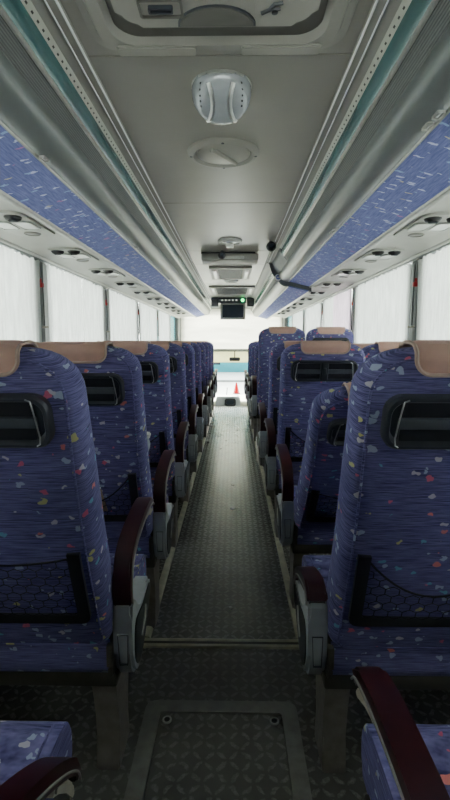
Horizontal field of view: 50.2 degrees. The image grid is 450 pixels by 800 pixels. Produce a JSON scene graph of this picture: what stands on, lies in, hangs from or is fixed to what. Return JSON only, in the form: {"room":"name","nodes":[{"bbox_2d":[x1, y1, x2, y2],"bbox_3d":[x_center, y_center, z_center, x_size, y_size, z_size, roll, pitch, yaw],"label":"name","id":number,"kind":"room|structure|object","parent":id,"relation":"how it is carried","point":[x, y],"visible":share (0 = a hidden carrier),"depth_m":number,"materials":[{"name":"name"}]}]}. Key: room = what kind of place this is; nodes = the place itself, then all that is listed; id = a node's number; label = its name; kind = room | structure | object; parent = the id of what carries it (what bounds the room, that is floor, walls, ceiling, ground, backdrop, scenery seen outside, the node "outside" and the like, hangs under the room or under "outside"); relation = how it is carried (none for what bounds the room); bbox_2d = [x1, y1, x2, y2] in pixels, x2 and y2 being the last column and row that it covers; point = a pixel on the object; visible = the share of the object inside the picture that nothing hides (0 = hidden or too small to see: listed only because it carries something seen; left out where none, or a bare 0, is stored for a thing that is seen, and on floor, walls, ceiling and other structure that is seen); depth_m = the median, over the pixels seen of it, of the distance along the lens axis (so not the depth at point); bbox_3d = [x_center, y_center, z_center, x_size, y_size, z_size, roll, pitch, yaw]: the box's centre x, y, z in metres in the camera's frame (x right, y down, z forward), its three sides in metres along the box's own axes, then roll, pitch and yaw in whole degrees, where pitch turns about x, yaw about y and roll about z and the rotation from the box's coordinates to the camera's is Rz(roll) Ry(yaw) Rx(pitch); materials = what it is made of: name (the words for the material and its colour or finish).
{"room":"vehicle interior","nodes":[
{"label":"vehicle interior","id":0,"kind":"room"},
{"bbox_2d":[1,238,179,340],"bbox_3d":[-1.218,-0.134,5.395,0.045,2.750,12.700,0,7,1],"label":"wall","id":1,"kind":"structure","parent":0,"point":[1,238],"depth_m":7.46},
{"bbox_2d":[40,264,48,327],"bbox_3d":[-1.184,-0.674,3.121,0.044,0.406,0.048,0,7,1],"label":"strap","id":2,"kind":"object","parent":1,"relation":"attached to","point":[41,279],"visible":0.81,"depth_m":3.11,"materials":[{"name":"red fabric"}]},
{"bbox_2d":[0,238,179,340],"bbox_3d":[-1.174,-0.751,5.369,0.093,0.950,11.600,0,7,1],"label":"window","id":3,"kind":"structure","parent":1,"relation":"in","point":[173,319],"depth_m":3.80,"materials":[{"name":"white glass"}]},
{"bbox_2d":[0,246,41,342],"bbox_3d":[-1.194,-0.387,2.697,0.036,0.911,0.853,0,7,1],"label":"window curtain","id":4,"kind":"object","parent":3,"relation":"hanging from","point":[20,304],"visible":0.59,"depth_m":2.77,"materials":[{"name":"fabric"}]},
{"bbox_2d":[43,263,83,341],"bbox_3d":[-1.178,-0.495,3.576,0.032,0.911,0.800,0,7,1],"label":"window curtain","id":5,"kind":"object","parent":3,"relation":"hanging from","point":[63,303],"visible":0.62,"depth_m":3.47,"materials":[{"name":"fabric"}]},
{"bbox_2d":[82,278,105,341],"bbox_3d":[-1.166,-0.590,4.347,0.036,0.911,0.728,0,7,1],"label":"window curtain","id":6,"kind":"object","parent":3,"relation":"hanging from","point":[93,296],"visible":0.62,"depth_m":4.27,"materials":[{"name":"fabric"}]},
{"bbox_2d":[106,289,123,340],"bbox_3d":[-1.153,-0.682,5.095,0.035,0.911,0.661,0,7,1],"label":"window curtain","id":7,"kind":"object","parent":3,"relation":"hanging from","point":[114,300],"visible":0.62,"depth_m":5.02,"materials":[{"name":"fabric"}]},
{"bbox_2d":[122,295,137,340],"bbox_3d":[-1.140,-0.777,5.865,0.025,0.911,0.867,0,7,1],"label":"window curtain","id":8,"kind":"object","parent":3,"relation":"hanging from","point":[130,307],"visible":0.66,"depth_m":5.80,"materials":[{"name":"fabric"}]},
{"bbox_2d":[139,302,149,340],"bbox_3d":[-1.126,-0.884,6.739,0.034,0.911,0.773,0,7,1],"label":"window curtain","id":9,"kind":"object","parent":3,"relation":"hanging from","point":[144,322],"visible":0.61,"depth_m":6.71,"materials":[{"name":"fabric"}]},
{"bbox_2d":[149,307,157,340],"bbox_3d":[-1.108,-0.979,7.508,0.027,0.911,0.755,0,7,1],"label":"window curtain","id":10,"kind":"object","parent":3,"relation":"hanging from","point":[152,312],"visible":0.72,"depth_m":7.48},
{"bbox_2d":[158,310,164,340],"bbox_3d":[-1.097,-1.077,8.306,0.026,0.911,0.732,0,7,1],"label":"window curtain","id":11,"kind":"object","parent":3,"relation":"hanging from","point":[161,320],"visible":0.63,"depth_m":8.27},
{"bbox_2d":[164,313,170,340],"bbox_3d":[-1.082,-1.171,9.076,0.026,0.911,0.796,0,7,1],"label":"window curtain","id":12,"kind":"object","parent":3,"relation":"hanging from","point":[166,316],"visible":0.58,"depth_m":9.04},
{"bbox_2d":[26,249,178,341],"bbox_3d":[-1.192,-0.870,6.337,0.071,0.950,9.890,0,7,1],"label":"trim","id":13,"kind":"structure","parent":1,"relation":"attached to","point":[41,299],"depth_m":3.20,"materials":[{"name":"metal"}]},
{"bbox_2d":[105,290,109,331],"bbox_3d":[-1.157,-0.869,4.709,0.044,0.406,0.048,0,7,1],"label":"strap","id":14,"kind":"object","parent":1,"relation":"attached to","point":[106,303],"visible":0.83,"depth_m":4.70,"materials":[{"name":"red fabric"}]},
{"bbox_2d":[0,407,449,799],"bbox_3d":[0.025,0.748,3.996,2.600,0.060,9.750,0,7,1],"label":"floor","id":15,"kind":"structure","parent":0,"point":[233,560],"depth_m":1.87,"materials":[{"name":"plastic"}]},
{"bbox_2d":[0,721,81,799],"bbox_3d":[-0.505,0.531,0.586,0.503,1.202,0.760,0,7,1],"label":"seat","id":16,"kind":"object","parent":15,"relation":"on","point":[37,762],"visible":1,"depth_m":0.85,"materials":[{"name":"blue fabric"}]},
{"bbox_2d":[0,340,154,769],"bbox_3d":[-0.476,0.439,1.340,0.503,1.202,0.760,0,7,1],"label":"seat","id":17,"kind":"object","parent":15,"relation":"on","point":[74,612],"visible":1,"depth_m":1.10,"materials":[{"name":"blue fabric"}]},
{"bbox_2d":[0,554,145,671],"bbox_3d":[-0.504,0.633,1.493,0.428,0.136,0.505,0,7,1],"label":"cushion","id":18,"kind":"object","parent":17,"relation":"on","point":[13,658],"depth_m":1.24,"materials":[{"name":"fabric"}]},
{"bbox_2d":[36,342,175,628],"bbox_3d":[-0.473,0.360,1.999,0.503,1.198,0.773,0,7,1],"label":"seat","id":19,"kind":"object","parent":15,"relation":"on","point":[112,375],"visible":0.58,"depth_m":1.70,"materials":[{"name":"blue fabric"}]},
{"bbox_2d":[107,494,168,557],"bbox_3d":[-0.500,0.551,2.158,0.428,0.136,0.505,0,7,1],"label":"cushion","id":20,"kind":"object","parent":19,"relation":"on","point":[146,545],"depth_m":1.90,"materials":[{"name":"fabric"}]},
{"bbox_2d":[97,341,189,547],"bbox_3d":[-0.468,0.262,2.780,0.503,1.202,0.760,0,7,1],"label":"seat","id":21,"kind":"object","parent":15,"relation":"on","point":[154,360],"visible":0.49,"depth_m":2.49,"materials":[{"name":"blue fabric"}]},
{"bbox_2d":[151,479,172,495],"bbox_3d":[-0.495,0.456,2.932,0.428,0.136,0.505,0,7,1],"label":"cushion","id":22,"kind":"object","parent":21,"relation":"on","point":[169,491],"depth_m":2.68,"materials":[{"name":"fabric"}]},
{"bbox_2d":[150,341,198,502],"bbox_3d":[-0.455,0.164,3.573,0.503,1.202,0.760,0,7,1],"label":"seat","id":23,"kind":"object","parent":15,"relation":"on","point":[176,353],"visible":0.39,"depth_m":3.30,"materials":[{"name":"blue fabric"}]},
{"bbox_2d":[145,406,214,637],"bbox_3d":[-0.262,0.540,5.386,0.036,0.014,6.930,0,7,1],"label":"trim","id":24,"kind":"structure","parent":15,"relation":"on","point":[164,575],"depth_m":2.69,"materials":[{"name":"metal"}]},
{"bbox_2d":[171,341,204,472],"bbox_3d":[-0.441,0.067,4.367,0.503,1.202,0.760,0,7,1],"label":"seat","id":25,"kind":"object","parent":15,"relation":"on","point":[189,351],"visible":0.31,"depth_m":4.10,"materials":[{"name":"blue fabric"}]},
{"bbox_2d":[183,341,208,452],"bbox_3d":[-0.428,-0.031,5.161,0.503,1.202,0.760,0,7,1],"label":"seat","id":26,"kind":"object","parent":15,"relation":"on","point":[198,384],"visible":0.2,"depth_m":4.90,"materials":[{"name":"blue fabric"}]},
{"bbox_2d":[191,341,211,436],"bbox_3d":[-0.415,-0.129,5.955,0.503,1.202,0.760,0,7,1],"label":"seat","id":27,"kind":"object","parent":15,"relation":"on","point":[203,350],"visible":0.26,"depth_m":5.69,"materials":[{"name":"blue fabric"}]},
{"bbox_2d":[197,341,213,425],"bbox_3d":[-0.401,-0.226,6.749,0.503,1.202,0.760,0,7,1],"label":"seat","id":28,"kind":"object","parent":15,"relation":"on","point":[203,343],"visible":0.19,"depth_m":6.49,"materials":[{"name":"blue fabric"}]},
{"bbox_2d":[202,341,215,416],"bbox_3d":[-0.388,-0.324,7.543,0.503,1.202,0.760,0,7,1],"label":"seat","id":29,"kind":"object","parent":15,"relation":"on","point":[209,344],"visible":0.23,"depth_m":7.29,"materials":[{"name":"blue fabric"}]},
{"bbox_2d":[205,341,217,409],"bbox_3d":[-0.375,-0.416,8.297,0.503,1.202,0.760,0,7,1],"label":"seat","id":30,"kind":"object","parent":15,"relation":"on","point":[216,370],"visible":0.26,"depth_m":8.05,"materials":[{"name":"blue fabric"}]},
{"bbox_2d":[124,700,311,799],"bbox_3d":[-0.020,1.062,1.147,0.494,0.012,0.917,0,7,1],"label":"floor hatch","id":31,"kind":"object","parent":15,"relation":"on","point":[204,749],"visible":1,"depth_m":1.40,"materials":[{"name":"metal"}]},
{"bbox_2d":[143,638,298,649],"bbox_3d":[-0.005,0.969,1.915,0.750,0.009,0.060,0,7,1],"label":"trim","id":32,"kind":"structure","parent":15,"relation":"on","point":[201,643],"depth_m":1.91,"materials":[{"name":"metal"}]},
{"bbox_2d":[244,341,255,411],"bbox_3d":[0.568,-0.390,8.083,0.503,1.202,0.760,0,7,1],"label":"seat","id":33,"kind":"object","parent":15,"relation":"on","point":[245,371],"visible":0.2,"depth_m":7.82,"materials":[{"name":"blue fabric"}]},
{"bbox_2d":[245,341,257,419],"bbox_3d":[0.555,-0.295,7.309,0.503,1.202,0.760,0,7,1],"label":"seat","id":34,"kind":"object","parent":15,"relation":"on","point":[249,374],"visible":0.2,"depth_m":7.05,"materials":[{"name":"blue fabric"}]},
{"bbox_2d":[246,342,257,429],"bbox_3d":[0.542,-0.197,6.515,0.503,1.202,0.760,0,7,1],"label":"seat","id":35,"kind":"object","parent":15,"relation":"on","point":[255,344],"visible":0.2,"depth_m":6.40,"materials":[{"name":"blue fabric"}]},
{"bbox_2d":[248,344,257,440],"bbox_3d":[0.528,-0.103,5.727,0.503,1.206,0.747,0,7,1],"label":"seat","id":36,"kind":"object","parent":15,"relation":"on","point":[256,346],"visible":0.16,"depth_m":5.61,"materials":[{"name":"blue fabric"}]},
{"bbox_2d":[256,436,264,466],"bbox_3d":[0.812,0.527,5.014,0.940,0.130,0.850,0,7,1],"label":"platform","id":37,"kind":"object","parent":15,"relation":"on","point":[261,460],"visible":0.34,"depth_m":4.68,"materials":[{"name":"metal"}]},
{"bbox_2d":[251,326,304,445],"bbox_3d":[0.515,-0.134,4.918,0.503,1.206,0.747,0,7,1],"label":"seat","id":38,"kind":"object","parent":37,"relation":"on","point":[269,337],"visible":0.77,"depth_m":4.59,"materials":[{"name":"blue fabric"}]},
{"bbox_2d":[306,327,353,343],"bbox_3d":[0.989,-0.127,4.874,0.444,1.202,0.760,0,7,1],"label":"seat","id":39,"kind":"object","parent":37,"relation":"on","point":[319,333],"visible":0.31,"depth_m":4.45,"materials":[{"name":"blue fabric"}]},
{"bbox_2d":[247,407,297,638],"bbox_3d":[0.363,0.541,5.376,0.036,0.014,6.930,0,7,1],"label":"trim","id":40,"kind":"structure","parent":15,"relation":"on","point":[286,578],"depth_m":2.65,"materials":[{"name":"metal"}]},
{"bbox_2d":[258,341,298,496],"bbox_3d":[0.506,0.149,3.696,0.503,1.202,0.760,0,7,1],"label":"seat","id":41,"kind":"object","parent":15,"relation":"on","point":[275,353],"visible":0.31,"depth_m":3.43,"materials":[{"name":"blue fabric"}]},
{"bbox_2d":[275,382,350,608],"bbox_3d":[0.482,0.421,2.014,0.503,1.073,1.007,0,7,1],"label":"seat","id":42,"kind":"object","parent":15,"relation":"on","point":[306,512],"visible":0.34,"depth_m":1.82,"materials":[{"name":"blue fabric"}]},
{"bbox_2d":[294,486,333,544],"bbox_3d":[0.516,0.536,2.280,0.428,0.136,0.505,0,7,1],"label":"cushion","id":43,"kind":"object","parent":42,"relation":"on","point":[304,536],"depth_m":2.03,"materials":[{"name":"fabric"}]},
{"bbox_2d":[264,341,364,537],"bbox_3d":[0.493,0.247,2.903,0.503,1.202,0.760,0,7,1],"label":"seat","id":44,"kind":"object","parent":15,"relation":"on","point":[308,369],"visible":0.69,"depth_m":2.54,"materials":[{"name":"blue fabric"}]},
{"bbox_2d":[278,473,299,488],"bbox_3d":[0.525,0.441,3.054,0.428,0.136,0.505,0,7,1],"label":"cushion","id":45,"kind":"object","parent":44,"relation":"on","point":[295,475],"depth_m":2.81,"materials":[{"name":"fabric"}]},
{"bbox_2d":[351,343,373,348],"bbox_3d":[0.980,0.165,3.635,0.444,1.185,0.811,0,7,1],"label":"seat","id":46,"kind":"object","parent":15,"relation":"on","point":[361,345],"visible":0.06,"depth_m":3.19,"materials":[{"name":"blue fabric"}]},
{"bbox_2d":[293,340,449,772],"bbox_3d":[0.455,0.441,1.325,0.503,1.202,0.760,0,7,1],"label":"seat","id":47,"kind":"object","parent":15,"relation":"on","point":[381,596],"visible":1,"depth_m":1.07,"materials":[{"name":"blue fabric"}]},
{"bbox_2d":[302,555,449,675],"bbox_3d":[0.486,0.635,1.477,0.428,0.136,0.505,0,7,1],"label":"cushion","id":48,"kind":"object","parent":47,"relation":"on","point":[396,662],"depth_m":1.23,"materials":[{"name":"fabric"}]},
{"bbox_2d":[362,341,401,360],"bbox_3d":[0.970,0.230,3.057,0.444,1.198,0.773,0,7,1],"label":"seat","id":49,"kind":"object","parent":15,"relation":"on","point":[377,347],"visible":0.07,"depth_m":2.63,"materials":[{"name":"blue fabric"}]},
{"bbox_2d":[350,666,449,799],"bbox_3d":[0.457,0.533,0.575,0.503,1.202,0.760,0,7,1],"label":"seat","id":50,"kind":"object","parent":15,"relation":"on","point":[403,759],"visible":1,"depth_m":0.72,"materials":[{"name":"blue fabric"}]},
{"bbox_2d":[361,723,449,799],"bbox_3d":[0.489,0.727,0.727,0.428,0.136,0.505,0,7,1],"label":"cushion","id":51,"kind":"object","parent":50,"relation":"on","point":[379,781],"depth_m":0.89,"materials":[{"name":"fabric"}]},
{"bbox_2d":[180,307,282,340],"bbox_3d":[0.155,-0.905,11.706,2.600,2.780,0.060,0,7,1],"label":"wall","id":52,"kind":"structure","parent":0,"point":[219,307],"depth_m":11.55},
{"bbox_2d":[34,0,437,306],"bbox_3d":[0.050,-1.488,5.258,2.600,0.070,12.800,0,7,1],"label":"ceiling","id":53,"kind":"structure","parent":0,"point":[292,96],"depth_m":1.83,"materials":[{"name":"plastic"}]},
{"bbox_2d":[0,0,211,317],"bbox_3d":[-0.556,-1.337,5.387,0.475,0.266,11.800,0,7,1],"label":"luggage rack","id":54,"kind":"object","parent":53,"relation":"attached to","point":[60,148],"visible":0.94,"depth_m":1.75,"materials":[{"name":"metal"}]},
{"bbox_2d":[0,198,192,317],"bbox_3d":[-0.961,-1.208,5.309,0.330,0.034,11.600,0,7,1],"label":"lining","id":55,"kind":"object","parent":54,"relation":"attached to","point":[38,245],"visible":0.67,"depth_m":3.12,"materials":[{"name":"plastic"}]},
{"bbox_2d":[0,210,54,236],"bbox_3d":[-0.986,-0.827,2.293,0.210,0.036,0.470,0,7,1],"label":"ceiling lamp","id":56,"kind":"object","parent":55,"relation":"attached to","point":[16,223],"visible":0.99,"depth_m":2.27,"materials":[{"name":"grey plastic"}]},
{"bbox_2d":[24,232,40,235],"bbox_3d":[-0.983,-0.850,2.451,0.084,0.011,0.084,0,7,1],"label":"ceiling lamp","id":57,"kind":"object","parent":56,"relation":"attached to","point":[25,233],"depth_m":2.45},
{"bbox_2d":[47,247,98,261],"bbox_3d":[-0.972,-0.927,3.107,0.210,0.036,0.470,0,7,1],"label":"ceiling lamp","id":58,"kind":"object","parent":55,"relation":"attached to","point":[67,253],"visible":1,"depth_m":3.02,"materials":[{"name":"grey plastic"}]},
{"bbox_2d":[88,268,125,277],"bbox_3d":[-0.958,-1.027,3.921,0.210,0.036,0.470,0,7,1],"label":"ceiling lamp","id":59,"kind":"object","parent":55,"relation":"attached to","point":[102,272],"visible":0.99,"depth_m":3.82,"materials":[{"name":"grey plastic"}]},
{"bbox_2d":[114,281,142,287],"bbox_3d":[-0.945,-1.127,4.734,0.210,0.036,0.470,0,7,1],"label":"ceiling lamp","id":60,"kind":"object","parent":55,"relation":"attached to","point":[125,284],"visible":1,"depth_m":4.58,"materials":[{"name":"grey plastic"}]},
{"bbox_2d":[132,290,155,295],"bbox_3d":[-0.931,-1.227,5.548,0.210,0.036,0.470,0,7,1],"label":"ceiling lamp","id":61,"kind":"object","parent":55,"relation":"attached to","point":[142,292],"visible":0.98,"depth_m":5.38,"materials":[{"name":"grey plastic"}]},
{"bbox_2d":[146,297,165,300],"bbox_3d":[-0.917,-1.327,6.362,0.210,0.036,0.470,0,7,1],"label":"ceiling lamp","id":62,"kind":"object","parent":55,"relation":"attached to","point":[147,298],"visible":1,"depth_m":6.18,"materials":[{"name":"grey plastic"}]},
{"bbox_2d":[211,297,218,307],"bbox_3d":[-0.188,-1.825,8.996,0.132,0.168,0.306,0,7,1],"label":"console","id":63,"kind":"object","parent":53,"relation":"attached to","point":[214,300],"visible":0.91,"depth_m":8.85,"materials":[{"name":"plastic"}]},
{"bbox_2d":[75,0,357,55],"bbox_3d":[-0.024,-0.884,0.890,0.670,0.067,0.882,0,7,1],"label":"roof hatch","id":64,"kind":"object","parent":53,"relation":"attached to","point":[126,27],"visible":1,"depth_m":1.19,"materials":[{"name":"grey plastic"}]},
{"bbox_2d":[191,69,251,124],"bbox_3d":[-0.011,-0.973,1.518,0.190,0.161,0.190,0,7,1],"label":"dome lamp","id":65,"kind":"object","parent":53,"relation":"attached to","point":[220,96],"visible":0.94,"depth_m":1.47,"materials":[{"name":"plastic"}]},
{"bbox_2d":[218,250,225,258],"bbox_3d":[-0.027,-1.294,4.261,0.070,0.089,0.090,0,7,1],"label":"ceiling camera","id":66,"kind":"object","parent":53,"relation":"attached to","point":[221,254],"visible":1,"depth_m":4.23,"materials":[{"name":"black plastic"}]},
{"bbox_2d":[187,137,258,168],"bbox_3d":[-0.007,-1.042,2.049,0.306,0.031,0.306,0,7,1],"label":"ceiling vent","id":67,"kind":"object","parent":53,"relation":"in","point":[215,152],"visible":1,"depth_m":2.01,"materials":[{"name":"grey plastic"}]},
{"bbox_2d":[201,252,258,264],"bbox_3d":[0.046,-1.317,4.452,0.520,0.077,0.280,0,7,1],"label":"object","id":68,"kind":"object","parent":53,"relation":"attached to","point":[208,258],"visible":0.94,"depth_m":4.33,"materials":[{"name":"grey plastic"}]},
{"bbox_2d":[218,238,241,247],"bbox_3d":[0.038,-1.257,3.855,0.196,0.045,0.196,0,7,1],"label":"ceiling lamp","id":69,"kind":"object","parent":53,"relation":"attached to","point":[229,242],"visible":1,"depth_m":3.83,"materials":[{"name":"plastic"}]},
{"bbox_2d":[209,266,251,279],"bbox_3d":[0.066,-1.483,5.636,0.470,0.032,0.950,0,7,1],"label":"ceiling vent","id":70,"kind":"object","parent":53,"relation":"in","point":[217,272],"visible":1,"depth_m":5.54,"materials":[{"name":"grey plastic"}]},
{"bbox_2d":[181,309,281,351],"bbox_3d":[0.152,-1.660,11.432,2.400,1.015,0.040,0,7,1],"label":"blind","id":71,"kind":"object","parent":53,"relation":"hanging from","point":[225,335],"visible":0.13,"depth_m":11.43,"materials":[{"name":"fabric"}]},
{"bbox_2d":[214,352,247,361],"bbox_3d":[0.153,-1.046,11.542,2.400,0.280,0.008,0,7,1],"label":"blind","id":72,"kind":"object","parent":71,"relation":"hanging from","point":[218,356],"visible":0.29,"depth_m":11.54,"materials":[{"name":"fabric"}]},
{"bbox_2d":[229,351,239,360],"bbox_3d":[0.232,-1.050,11.466,0.260,0.237,0.062,0,7,1],"label":"mirror","id":73,"kind":"object","parent":71,"relation":"attached to","point":[234,358],"visible":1,"depth_m":11.44,"materials":[{"name":"black plastic"}]},
{"bbox_2d":[209,286,254,294],"bbox_3d":[0.109,-1.720,7.571,0.680,0.032,1.150,0,7,1],"label":"ceiling vent","id":74,"kind":"object","parent":53,"relation":"in","point":[215,290],"visible":1,"depth_m":7.50,"materials":[{"name":"grey plastic"}]},
{"bbox_2d":[218,297,245,302],"bbox_3d":[0.136,-1.842,8.876,0.520,0.100,0.130,0,7,1],"label":"sign box","id":75,"kind":"object","parent":53,"relation":"attached to","point":[220,299],"visible":1,"depth_m":8.82,"materials":[{"name":"grey plastic"}]},
{"bbox_2d":[220,303,244,319],"bbox_3d":[0.147,-1.709,8.987,0.470,0.400,0.060,0,7,1],"label":"television","id":76,"kind":"object","parent":53,"relation":"attached to","point":[228,311],"visible":0.9,"depth_m":8.97,"materials":[{"name":"plastic"}]},
{"bbox_2d":[246,297,253,307],"bbox_3d":[0.472,-1.824,8.985,0.132,0.168,0.306,0,7,1],"label":"console","id":77,"kind":"object","parent":53,"relation":"attached to","point":[250,301],"visible":0.93,"depth_m":8.84,"materials":[{"name":"plastic"}]},
{"bbox_2d":[251,262,270,299],"bbox_3d":[0.516,-1.760,8.003,0.100,0.060,6.270,0,7,1],"label":"trim","id":78,"kind":"structure","parent":53,"relation":"attached to","point":[266,269],"depth_m":6.09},
{"bbox_2d":[250,270,310,319],"bbox_3d":[0.735,-1.611,8.025,0.414,0.256,6.255,0,7,1],"label":"luggage rack","id":79,"kind":"object","parent":78,"relation":"attached to","point":[273,297],"visible":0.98,"depth_m":6.16,"materials":[{"name":"metal"}]},
{"bbox_2d":[266,241,275,251],"bbox_3d":[0.372,-1.243,3.871,0.080,0.092,0.088,0,7,1],"label":"dome camera","id":80,"kind":"object","parent":53,"relation":"attached to","point":[271,246],"visible":1,"depth_m":3.85,"materials":[{"name":"black plastic"}]},
{"bbox_2d":[266,0,449,287],"bbox_3d":[0.606,-0.945,2.193,0.475,0.266,5.404,0,7,1],"label":"luggage rack","id":81,"kind":"object","parent":53,"relation":"attached to","point":[396,168],"visible":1,"depth_m":1.64,"materials":[{"name":"metal"}]},
{"bbox_2d":[269,263,280,280],"bbox_3d":[0.546,-1.304,4.894,0.195,0.175,0.029,0,7,1],"label":"handle","id":82,"kind":"object","parent":81,"relation":"attached to","point":[275,274],"visible":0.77,"depth_m":4.89,"materials":[{"name":"plastic"}]},
{"bbox_2d":[273,194,449,317],"bbox_3d":[1.061,-1.204,5.276,0.330,0.034,11.600,0,7,1],"label":"lining","id":83,"kind":"object","parent":81,"relation":"attached to","point":[412,246],"visible":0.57,"depth_m":2.99,"materials":[{"name":"plastic"}]},
{"bbox_2d":[306,291,326,295],"bbox_3d":[1.040,-1.230,5.575,0.210,0.036,0.470,0,7,1],"label":"ceiling lamp","id":84,"kind":"object","parent":83,"relation":"attached to","point":[313,293],"visible":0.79,"depth_m":5.39,"materials":[{"name":"grey plastic"}]},
{"bbox_2d":[315,282,342,287],"bbox_3d":[1.026,-1.130,4.761,0.210,0.036,0.470,0,7,1],"label":"ceiling lamp","id":85,"kind":"object","parent":83,"relation":"attached to","point":[322,284],"visible":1,"depth_m":4.61,"materials":[{"name":"grey plastic"}]},
{"bbox_2d":[331,269,366,277],"bbox_3d":[1.012,-1.030,3.947,0.210,0.036,0.470,0,7,1],"label":"ceiling lamp","id":86,"kind":"object","parent":83,"relation":"attached to","point":[343,273],"visible":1,"depth_m":3.85,"materials":[{"name":"grey plastic"}]},
{"bbox_2d":[355,248,404,262],"bbox_3d":[0.999,-0.930,3.134,0.210,0.036,0.470,0,7,1],"label":"ceiling lamp","id":87,"kind":"object","parent":83,"relation":"attached to","point":[381,254],"visible":0.98,"depth_m":3.04,"materials":[{"name":"grey plastic"}]},
{"bbox_2d":[394,212,449,237],"bbox_3d":[0.985,-0.830,2.320,0.210,0.036,0.470,0,7,1],"label":"ceiling lamp","id":88,"kind":"object","parent":83,"relation":"attached to","point":[430,224],"visible":0.99,"depth_m":2.28,"materials":[{"name":"grey plastic"}]},
{"bbox_2d":[408,233,424,236],"bbox_3d":[0.988,-0.853,2.478,0.084,0.011,0.084,0,7,1],"label":"speaker grille","id":89,"kind":"object","parent":88,"relation":"attached to","point":[409,234],"depth_m":2.47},
{"bbox_2d":[283,238,449,326],"bbox_3d":[1.317,-0.129,5.353,0.045,2.750,12.700,0,7,1],"label":"wall","id":90,"kind":"structure","parent":0,"point":[449,238],"depth_m":4.18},
{"bbox_2d":[284,248,434,340],"bbox_3d":[1.325,-0.865,6.295,0.071,0.950,9.890,0,7,1],"label":"trim","id":91,"kind":"structure","parent":90,"relation":"attached to","point":[412,335],"depth_m":3.15,"materials":[{"name":"metal"}]},
{"bbox_2d":[283,239,449,326],"bbox_3d":[1.274,-0.746,5.328,0.093,0.950,11.600,0,7,1],"label":"window","id":92,"kind":"structure","parent":90,"relation":"in","point":[289,319],"depth_m":3.62,"materials":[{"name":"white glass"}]},
{"bbox_2d":[292,312,298,327],"bbox_3d":[1.310,-1.163,9.004,0.036,0.911,0.862,0,7,1],"label":"window curtain","id":93,"kind":"object","parent":92,"relation":"hanging from","point":[294,316],"visible":0.33,"depth_m":8.89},
{"bbox_2d":[298,310,303,330],"bbox_3d":[1.296,-1.068,8.234,0.032,0.911,0.666,0,7,1],"label":"window curtain","id":94,"kind":"object","parent":92,"relation":"hanging from","point":[300,314],"visible":0.44,"depth_m":8.19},
{"bbox_2d":[304,306,312,340],"bbox_3d":[1.284,-0.967,7.413,0.036,0.911,0.867,0,7,1],"label":"window curtain","id":95,"kind":"object","parent":92,"relation":"hanging from","point":[308,313],"visible":0.56,"depth_m":7.39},
{"bbox_2d":[313,302,321,328],"bbox_3d":[1.271,-0.873,6.643,0.036,0.911,0.661,0,7,1],"label":"window curtain","id":96,"kind":"object","parent":92,"relation":"hanging from","point":[317,308],"visible":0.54,"depth_m":6.56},
{"bbox_2d":[322,296,333,326],"bbox_3d":[1.258,-0.781,5.902,0.036,0.911,0.714,0,7,1],"label":"window curtain","id":97,"kind":"object","parent":92,"relation":"hanging from","point":[327,309],"visible":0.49,"depth_m":5.84,"materials":[{"name":"fabric"}]},
{"bbox_2d":[333,289,351,330],"bbox_3d":[1.245,-0.687,5.131,0.035,0.911,0.814,0,7,1],"label":"window curtain","id":98,"kind":"object","parent":92,"relation":"hanging from","point":[341,302],"visible":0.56,"depth_m":5.07,"materials":[{"name":"fabric"}]},
{"bbox_2d":[352,276,380,343],"bbox_3d":[1.230,-0.576,4.234,0.036,0.911,0.875,0,7,1],"label":"window curtain","id":99,"kind":"object","parent":92,"relation":"hanging from","point":[366,297],"visible":0.56,"depth_m":4.17,"materials":[{"name":"fabric"}]},
{"bbox_2d":[378,261,412,341],"bbox_3d":[1.215,-0.482,3.464,0.032,0.911,0.653,0,7,1],"label":"window curtain","id":100,"kind":"object","parent":92,"relation":"hanging from","point":[395,286],"visible":0.55,"depth_m":3.42,"materials":[{"name":"fabric"}]},
{"bbox_2d":[416,245,449,339],"bbox_3d":[1.203,-0.388,2.700,0.032,0.911,0.767,0,7,1],"label":"window curtain","id":101,"kind":"object","parent":92,"relation":"hanging from","point":[433,291],"visible":0.56,"depth_m":2.78,"materials":[{"name":"fabric"}]},
{"bbox_2d":[407,263,417,327],"bbox_3d":[1.210,-0.669,3.082,0.044,0.406,0.048,0,7,1],"label":"strap","id":102,"kind":"object","parent":90,"relation":"attached to","point":[415,283],"visible":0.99,"depth_m":3.07,"materials":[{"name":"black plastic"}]},
{"bbox_3d":[0.133,0.315,10.471,2.600,0.660,3.290,0,7,1],"label":"floor","id":103,"kind":"structure","parent":0,"visible":0},
{"bbox_2d":[214,395,246,405],"bbox_3d":[0.146,0.174,11.289,2.400,0.620,0.989,0,7,1],"label":"dashboard","id":104,"kind":"object","parent":103,"relation":"on","point":[220,400],"visible":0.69,"depth_m":10.81,"materials":[{"name":"plastic"}]},
{"label":"outside","id":105,"kind":"structure","parent":0,"visible":0},
{"bbox_2d":[216,372,247,394],"bbox_3d":[0.667,-1.976,40.053,160.000,0.050,160.000,0,7,1],"label":"ground","id":106,"kind":"structure","parent":105,"point":[222,386],"depth_m":33.00,"materials":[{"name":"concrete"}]},
{"bbox_2d":[217,380,243,381],"bbox_3d":[0.569,-1.359,34.210,28.000,0.150,0.250,0,7,1],"label":"kerb","id":107,"kind":"object","parent":106,"relation":"on","point":[217,380],"visible":0.11,"depth_m":34.09,"materials":[{"name":"white concrete"}]},
{"bbox_2d":[214,362,247,371],"bbox_3d":[0.808,-7.008,47.997,16.600,8.000,7.800,0,7,1],"label":"building","id":108,"kind":"structure","parent":106,"relation":"on","point":[221,366],"depth_m":44.95,"materials":[{"name":"teal paint"}]},
{"bbox_2d":[233,382,239,393],"bbox_3d":[0.632,-0.661,26.611,0.400,0.620,0.400,0,7,1],"label":"traffic cone","id":109,"kind":"object","parent":106,"relation":"on","point":[236,390],"visible":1,"depth_m":26.52,"materials":[{"name":"red plastic"}]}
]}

